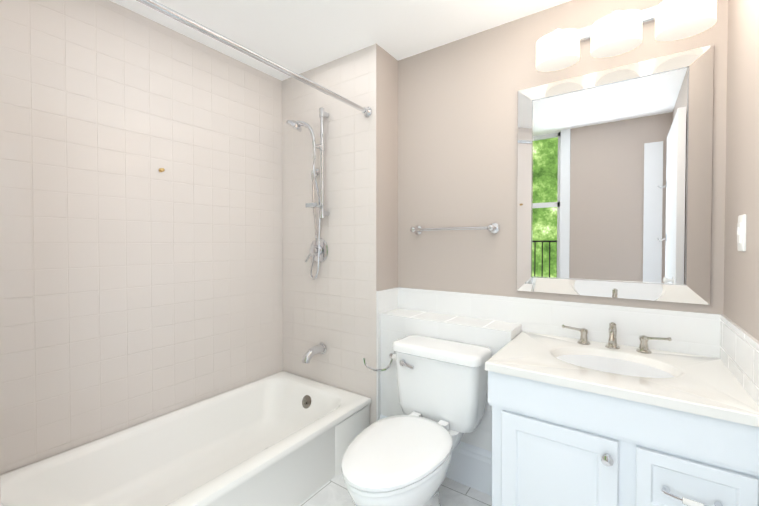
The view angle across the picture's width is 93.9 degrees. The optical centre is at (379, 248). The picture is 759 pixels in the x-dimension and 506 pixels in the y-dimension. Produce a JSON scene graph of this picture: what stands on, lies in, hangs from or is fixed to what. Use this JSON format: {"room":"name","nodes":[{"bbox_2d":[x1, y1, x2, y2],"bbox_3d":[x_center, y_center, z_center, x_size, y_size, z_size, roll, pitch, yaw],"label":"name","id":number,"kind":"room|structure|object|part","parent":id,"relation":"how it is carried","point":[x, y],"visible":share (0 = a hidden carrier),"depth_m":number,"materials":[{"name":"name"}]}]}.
{"room":"bathroom","nodes":[
{"label":"bathroom","id":0,"kind":"room"},
{"bbox_2d":[0,0,282,474],"bbox_3d":[-1.199,0.006,1.797,0.100,2.300,2.350,1,1,35],"label":"wall","id":1,"kind":"structure","parent":0,"point":[137,287],"depth_m":1.69,"materials":[{"name":"tile"}]},
{"bbox_2d":[110,0,570,80],"bbox_3d":[-0.231,-1.184,1.100,2.465,0.100,2.350,1,1,35],"label":"ceiling","id":2,"kind":"structure","parent":0,"point":[299,36],"depth_m":1.80,"materials":[{"name":"white paint"}]},
{"bbox_2d":[298,473,491,505],"bbox_3d":[-0.231,1.216,1.137,2.465,0.100,2.350,1,1,35],"label":"floor","id":3,"kind":"structure","parent":0,"point":[333,491],"depth_m":1.65,"materials":[{"name":"tile"}]},
{"bbox_2d":[0,371,371,505],"bbox_3d":[-0.778,1.008,1.652,0.769,0.300,1.464,1,1,35],"label":"bathtub","id":4,"kind":"object","parent":3,"relation":"on","point":[283,438],"visible":0.96,"depth_m":1.69,"materials":[{"name":"white ceramic"}]},
{"bbox_2d":[341,335,491,505],"bbox_3d":[0.134,0.810,1.474,0.448,0.701,0.753,1,1,35],"label":"toilet","id":5,"kind":"object","parent":3,"relation":"on","point":[400,460],"visible":1,"depth_m":1.51,"materials":[{"name":"white ceramic"}]},
{"bbox_2d":[485,322,758,505],"bbox_3d":[0.838,0.738,1.320,0.728,0.851,0.586,1,1,35],"label":"bathroom vanity","id":6,"kind":"object","parent":3,"relation":"on","point":[583,420],"visible":1,"depth_m":1.13,"materials":[{"name":"white wood"}]},
{"bbox_2d":[282,44,521,451],"bbox_3d":[0.020,0.001,2.115,1.533,2.300,0.230,1,1,35],"label":"wall","id":7,"kind":"structure","parent":0,"point":[332,306],"depth_m":2.12,"materials":[{"name":"tile"}]},
{"bbox_2d":[136,0,371,116],"bbox_3d":[-0.488,-0.769,1.420,0.055,0.056,1.469,1,1,35],"label":"rail","id":8,"kind":"object","parent":7,"relation":"attached to","point":[193,24],"visible":1,"depth_m":1.36,"materials":[{"name":"silver metal"}]},
{"bbox_2d":[286,107,329,362],"bbox_3d":[-0.451,-0.082,2.186,0.222,1.546,0.190,1,1,35],"label":"shower rail","id":9,"kind":"object","parent":7,"relation":"attached to","point":[318,251],"visible":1,"depth_m":2.16,"materials":[{"name":"silver metal"}]},
{"bbox_2d":[363,351,395,371],"bbox_3d":[0.038,0.608,1.930,0.234,0.111,0.126,1,1,35],"label":"toilet paper holder","id":10,"kind":"object","parent":7,"relation":"attached to","point":[392,356],"visible":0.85,"depth_m":1.90,"materials":[{"name":"silver metal"}]},
{"bbox_2d":[376,287,397,420],"bbox_3d":[0.050,0.696,2.100,0.010,0.910,0.218,1,1,35],"label":"trim","id":11,"kind":"structure","parent":7,"relation":"attached to","point":[386,300],"depth_m":2.02,"materials":[{"name":"white tile"}]},
{"bbox_2d":[380,414,491,495],"bbox_3d":[0.307,1.055,1.817,0.743,0.200,0.016,1,1,35],"label":"baseboard","id":12,"kind":"structure","parent":7,"relation":"attached to","point":[470,466],"depth_m":1.71,"materials":[{"name":"white tile"}]},
{"bbox_2d":[398,0,727,314],"bbox_3d":[0.456,0.002,2.011,2.365,2.300,0.100,1,1,35],"label":"wall","id":13,"kind":"structure","parent":0,"point":[457,133],"depth_m":1.87,"materials":[{"name":"beige paint"}]},
{"bbox_2d":[410,223,499,234],"bbox_3d":[0.394,-0.107,1.943,0.503,0.054,0.078,1,1,35],"label":"towel rail","id":14,"kind":"object","parent":13,"relation":"attached to","point":[491,228],"visible":1,"depth_m":1.89,"materials":[{"name":"silver metal"}]},
{"bbox_2d":[398,287,721,357],"bbox_3d":[0.711,0.701,1.776,1.465,0.910,0.010,1,1,35],"label":"backsplash","id":15,"kind":"structure","parent":13,"relation":"attached to","point":[694,333],"depth_m":1.61,"materials":[{"name":"white tile"}]},
{"bbox_2d":[517,44,713,304],"bbox_3d":[0.975,-0.283,1.553,0.715,0.995,0.044,1,1,35],"label":"mirror","id":16,"kind":"object","parent":13,"relation":"attached to","point":[614,188],"visible":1,"depth_m":1.50,"materials":[{"name":"clear glass"}]},
{"bbox_2d":[536,0,716,71],"bbox_3d":[0.975,-0.902,1.462,0.606,0.175,0.177,1,1,35],"label":"sconce","id":17,"kind":"object","parent":13,"relation":"attached to","point":[615,32],"visible":1,"depth_m":1.40,"materials":[{"name":"white glass"}]},
{"bbox_3d":[0.787,-0.874,1.569,0.176,0.115,0.136,1,1,35],"label":"lamp shade","id":18,"kind":"part","parent":17,"relation":"part of","materials":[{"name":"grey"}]},
{"bbox_3d":[0.964,-0.872,1.446,0.176,0.115,0.136,1,1,35],"label":"lamp shade","id":19,"kind":"part","parent":17,"relation":"part of","materials":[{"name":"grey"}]},
{"bbox_3d":[1.140,-0.870,1.322,0.176,0.115,0.136,1,1,35],"label":"lamp shade","id":20,"kind":"part","parent":17,"relation":"part of","materials":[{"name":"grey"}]},
{"bbox_2d":[723,0,758,340],"bbox_3d":[0.708,0.028,0.399,0.100,2.300,2.250,1,1,35],"label":"wall","id":21,"kind":"structure","parent":0,"point":[741,289],"depth_m":1.14,"materials":[{"name":"beige paint"}]},
{"bbox_2d":[720,315,758,405],"bbox_3d":[0.948,0.716,0.847,0.010,0.910,1.240,1,1,35],"label":"trim","id":22,"kind":"structure","parent":21,"relation":"attached to","point":[739,352],"depth_m":1.10,"materials":[{"name":"white tile"}]},
{"bbox_2d":[737,214,745,250],"bbox_3d":[1.155,-0.049,1.135,0.014,0.116,0.072,1,1,35],"label":"light switch","id":23,"kind":"object","parent":21,"relation":"attached to","point":[741,234],"visible":0.96,"depth_m":1.12,"materials":[{"name":"white plastic"}]}
]}

